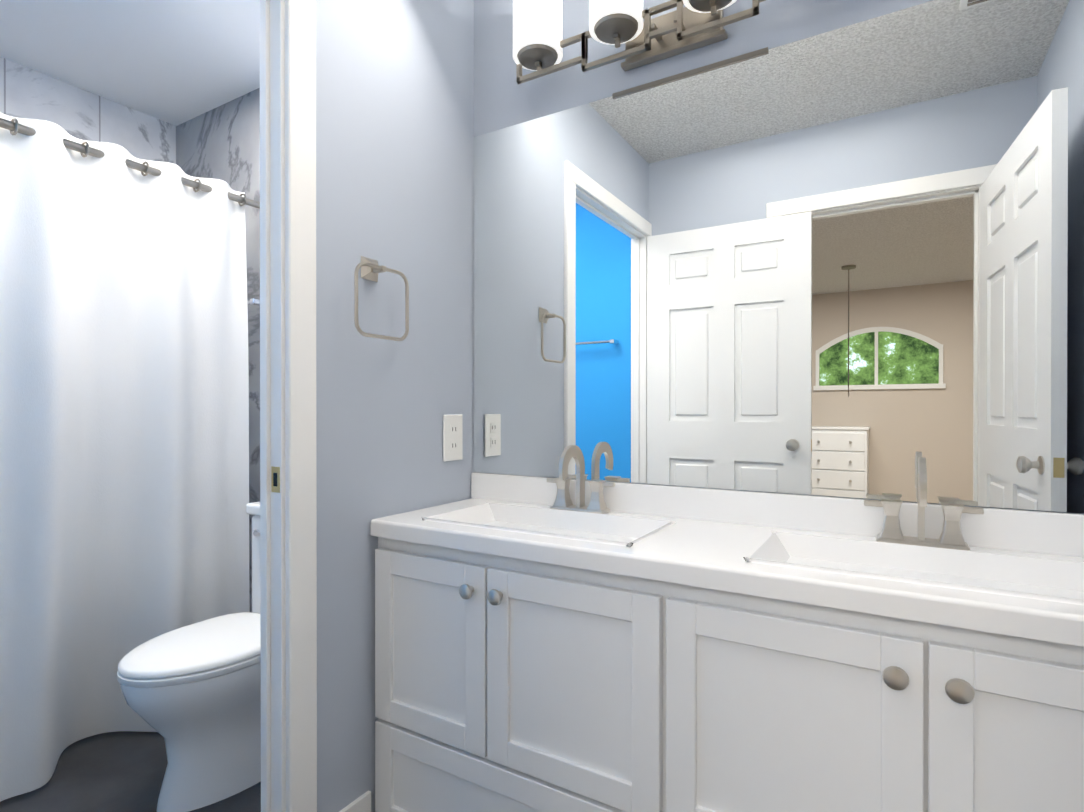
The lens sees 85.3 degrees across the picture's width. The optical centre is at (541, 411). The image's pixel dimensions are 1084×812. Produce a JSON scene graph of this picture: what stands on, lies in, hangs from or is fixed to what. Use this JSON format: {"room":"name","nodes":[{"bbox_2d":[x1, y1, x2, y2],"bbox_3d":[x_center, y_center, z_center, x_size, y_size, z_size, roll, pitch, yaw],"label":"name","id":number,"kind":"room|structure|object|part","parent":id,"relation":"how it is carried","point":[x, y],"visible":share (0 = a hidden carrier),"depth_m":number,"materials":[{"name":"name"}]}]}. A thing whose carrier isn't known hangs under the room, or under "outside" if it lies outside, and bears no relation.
{"room":"bathroom","nodes":[
{"label":"bathroom","id":0,"kind":"room"},
{"bbox_2d":[0,57,175,163],"bbox_3d":[-2.156,-0.093,2.042,0.110,2.440,1.640,0,0,31],"label":"wall","id":1,"kind":"structure","parent":0,"point":[70,109],"depth_m":2.40,"materials":[{"name":"tile"}]},
{"bbox_2d":[0,0,259,125],"bbox_3d":[-1.390,-1.362,1.643,1.830,0.100,1.750,0,0,31],"label":"ceiling","id":2,"kind":"structure","parent":0,"point":[176,62],"depth_m":2.13,"materials":[{"name":"white paint"}]},
{"bbox_2d":[0,731,260,811],"bbox_3d":[-0.657,1.179,1.212,3.540,0.100,1.750,0,0,31],"label":"floor","id":3,"kind":"structure","parent":0,"point":[120,771],"depth_m":1.79,"materials":[{"name":"tile"}]},
{"bbox_2d":[117,502,260,811],"bbox_3d":[-0.946,0.727,1.864,0.420,0.800,0.686,0,0,31],"label":"toilet","id":4,"kind":"object","parent":3,"relation":"on","point":[192,694],"visible":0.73,"depth_m":1.68,"materials":[{"name":"white ceramic"}]},
{"bbox_3d":[-1.003,0.721,1.770,0.376,0.021,0.466,0,0,31],"label":"seat","id":5,"kind":"part","parent":4,"relation":"part of","materials":[{"name":"white plastic"}]},
{"bbox_3d":[-1.004,0.696,1.768,0.372,0.026,0.459,0,0,31],"label":"lid","id":6,"kind":"part","parent":4,"relation":"part of","materials":[{"name":"white plastic"}]},
{"bbox_3d":[-0.823,0.347,2.069,0.420,0.040,0.205,0,0,31],"label":"tank lid","id":7,"kind":"part","parent":4,"relation":"part of","materials":[{"name":"white ceramic"}]},
{"bbox_3d":[-0.821,0.554,2.073,0.400,0.375,0.193,0,0,31],"label":"tank","id":8,"kind":"part","parent":4,"relation":"part of","materials":[{"name":"white ceramic"}]},
{"bbox_2d":[370,445,1083,811],"bbox_3d":[0.357,0.609,1.228,1.594,1.040,0.450,0,0,31],"label":"bathroom vanity","id":9,"kind":"object","parent":3,"relation":"on","point":[564,643],"visible":1,"depth_m":1.11,"materials":[{"name":"painted wood"},{"name":"cultured marble"},{"name":"brushed nickel"}]},
{"bbox_3d":[-0.267,0.554,1.389,0.340,0.420,0.019,0,0,31],"label":"door","id":10,"kind":"part","parent":9,"relation":"part of","materials":[{"name":"white wood"}]},
{"bbox_3d":[-0.164,0.396,1.299,0.035,0.035,0.028,0,0,31],"label":"knob","id":11,"kind":"part","parent":9,"relation":"part of","materials":[{"name":"silver metal"}]},
{"bbox_3d":[-0.097,0.396,1.259,0.035,0.035,0.028,0,0,31],"label":"knob","id":12,"kind":"part","parent":9,"relation":"part of","materials":[{"name":"silver metal"}]},
{"bbox_3d":[-0.095,0.899,1.287,0.740,0.250,0.019,0,0,31],"label":"drawer","id":13,"kind":"part","parent":9,"relation":"part of","materials":[{"name":"white wood"}]},
{"bbox_3d":[0.053,0.554,1.197,0.394,0.420,0.019,0,0,31],"label":"door","id":14,"kind":"part","parent":9,"relation":"part of","materials":[{"name":"white wood"}]},
{"bbox_2d":[370,498,1083,646],"bbox_3d":[0.363,0.318,1.236,1.594,0.113,0.427,0,0,31],"label":"countertop","id":15,"kind":"structure","parent":9,"relation":"on","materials":[{"name":"white stone"}]},
{"bbox_2d":[547,445,614,513],"bbox_3d":[0.081,0.178,1.543,0.202,0.180,0.134,0,0,31],"label":"faucet","id":16,"kind":"object","parent":15,"relation":"on","point":[567,495],"depth_m":1.57,"materials":[{"name":"silver metal"}]},
{"bbox_2d":[471,472,1083,557],"bbox_3d":[0.468,0.230,1.412,1.594,0.079,0.017,0,0,31],"label":"backsplash","id":17,"kind":"structure","parent":15,"relation":"on","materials":[{"name":"white stone"}]},
{"bbox_2d":[864,457,983,550],"bbox_3d":[0.741,0.180,1.147,0.202,0.180,0.134,0,0,31],"label":"faucet","id":18,"kind":"object","parent":15,"relation":"on","point":[889,524],"depth_m":1.18,"materials":[{"name":"silver metal"}]},
{"bbox_3d":[0.403,0.555,0.987,0.398,0.420,0.019,0,0,31],"label":"door","id":19,"kind":"part","parent":9,"relation":"part of","materials":[{"name":"white wood"}]},
{"bbox_3d":[0.530,0.398,0.882,0.035,0.035,0.028,0,0,31],"label":"knob","id":20,"kind":"part","parent":9,"relation":"part of","materials":[{"name":"silver metal"}]},
{"bbox_3d":[0.597,0.398,0.842,0.035,0.035,0.028,0,0,31],"label":"knob","id":21,"kind":"part","parent":9,"relation":"part of","materials":[{"name":"silver metal"}]},
{"bbox_3d":[0.759,0.556,0.773,0.420,0.420,0.019,0,0,31],"label":"door","id":22,"kind":"part","parent":9,"relation":"part of","materials":[{"name":"white wood"}]},
{"bbox_2d":[176,88,259,612],"bbox_3d":[-1.397,-0.095,2.607,0.830,2.440,0.110,0,0,31],"label":"wall","id":23,"kind":"structure","parent":0,"point":[221,142],"depth_m":2.44,"materials":[{"name":"tile"}]},
{"bbox_2d":[0,112,259,801],"bbox_3d":[-1.542,0.131,1.739,0.270,1.953,1.524,0,0,31],"label":"shower curtain","id":24,"kind":"object","parent":23,"relation":"attached to","point":[124,444],"visible":0.9,"depth_m":1.91,"materials":[{"name":"white fabric"}]},
{"bbox_3d":[-1.480,-0.807,1.699,0.025,0.025,1.524,0,0,31],"label":"rod","id":25,"kind":"part","parent":24,"relation":"part of","materials":[{"name":"silver metal"}]},
{"bbox_2d":[247,298,259,305],"bbox_3d":[-1.206,-0.434,2.390,0.200,0.024,0.059,0,0,31],"label":"bar","id":26,"kind":"object","parent":23,"relation":"attached to","point":[253,301],"visible":0.4,"depth_m":2.33,"materials":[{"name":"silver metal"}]},
{"bbox_2d":[316,0,473,811],"bbox_3d":[-0.635,-0.090,1.194,0.070,2.440,1.530,0,0,31],"label":"wall","id":27,"kind":"structure","parent":0,"point":[394,125],"depth_m":1.49,"materials":[{"name":"grey paint"}]},
{"bbox_2d":[259,0,316,811],"bbox_3d":[-0.788,0.072,0.941,0.106,2.116,0.935,0,0,31],"label":"door frame","id":28,"kind":"structure","parent":27,"relation":"attached to","point":[300,426],"depth_m":1.27,"materials":[{"name":"white"}]},
{"bbox_2d":[271,466,279,492],"bbox_3d":[-0.573,0.147,1.266,0.027,0.055,0.002,0,0,31],"label":"strike plate","id":29,"kind":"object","parent":28,"relation":"attached to","point":[277,487],"depth_m":1.26,"materials":[{"name":"gold metal"}]},
{"bbox_2d":[273,473,276,485],"bbox_3d":[-0.573,0.147,1.265,0.013,0.029,0.002,0,0,31],"label":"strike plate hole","id":30,"kind":"structure","parent":29,"relation":"attached to","point":[274,479],"depth_m":1.26,"materials":[{"name":"black"}]},
{"bbox_2d":[339,790,370,811],"bbox_3d":[-0.030,1.039,0.584,1.600,0.185,1.100,0,0,31],"label":"baseboard","id":31,"kind":"structure","parent":27,"relation":"attached to","point":[361,803],"depth_m":1.43,"materials":[{"name":"white wood"}]},
{"bbox_2d":[354,256,408,340],"bbox_3d":[-0.407,-0.279,1.450,0.053,0.203,0.175,0,0,31],"label":"towel ring","id":32,"kind":"object","parent":27,"relation":"attached to","point":[371,269],"visible":1,"depth_m":1.44,"materials":[{"name":"silver metal"}]},
{"bbox_3d":[-0.399,-0.348,1.445,0.036,0.014,0.014,0,0,31],"label":"post","id":33,"kind":"part","parent":32,"relation":"part of","materials":[{"name":"silver metal"}]},
{"bbox_2d":[443,414,462,461],"bbox_3d":[-0.262,0.078,1.737,0.007,0.136,0.086,0,0,31],"label":"electrical outlet plate","id":34,"kind":"object","parent":27,"relation":"attached to","point":[452,437],"visible":1,"depth_m":1.73,"materials":[{"name":"white plastic"}]},
{"bbox_2d":[513,0,765,83],"bbox_3d":[0.296,-1.013,1.431,0.851,0.240,0.155,0,0,31],"label":"sconce","id":35,"kind":"object","parent":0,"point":[539,43],"visible":1,"depth_m":1.49,"materials":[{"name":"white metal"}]},
{"bbox_3d":[-0.012,-1.051,1.604,0.136,0.166,0.136,0,0,31],"label":"lamp shade","id":36,"kind":"part","parent":35,"relation":"part of","materials":[{"name":"white glass"}]},
{"bbox_3d":[-0.009,-0.947,1.609,0.012,0.010,0.018,0,0,31],"label":"stem","id":37,"kind":"part","parent":35,"relation":"part of","materials":[{"name":"grey metal"}]},
{"bbox_3d":[0.187,-1.050,1.485,0.136,0.166,0.136,0,0,31],"label":"lamp shade","id":38,"kind":"part","parent":35,"relation":"part of","materials":[{"name":"white glass"}]},
{"bbox_3d":[0.190,-0.947,1.490,0.012,0.010,0.018,0,0,31],"label":"stem","id":39,"kind":"part","parent":35,"relation":"part of","materials":[{"name":"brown metal"}]},
{"bbox_3d":[0.329,-0.909,1.486,0.270,0.012,0.027,0,0,31],"label":"plate","id":40,"kind":"part","parent":35,"relation":"part of","materials":[{"name":"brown metal"}]},
{"bbox_3d":[0.395,-1.050,1.360,0.136,0.166,0.136,0,0,31],"label":"lamp shade","id":41,"kind":"part","parent":35,"relation":"part of","materials":[{"name":"white glass"}]},
{"bbox_3d":[0.397,-0.946,1.365,0.012,0.010,0.018,0,0,31],"label":"stem","id":42,"kind":"part","parent":35,"relation":"part of","materials":[{"name":"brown metal"}]},
{"bbox_2d":[473,0,1083,513],"bbox_3d":[0.547,-0.091,1.434,1.710,2.440,0.122,0,0,31],"label":"mirror","id":43,"kind":"object","parent":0,"point":[845,262],"depth_m":1.35,"materials":[{"name":"clear glass"}]},
{"bbox_3d":[0.359,-0.844,1.475,0.395,0.012,0.004,0,0,31],"label":"channel frame","id":44,"kind":"part","parent":43,"relation":"part of","materials":[{"name":"silver metal"}]}
]}

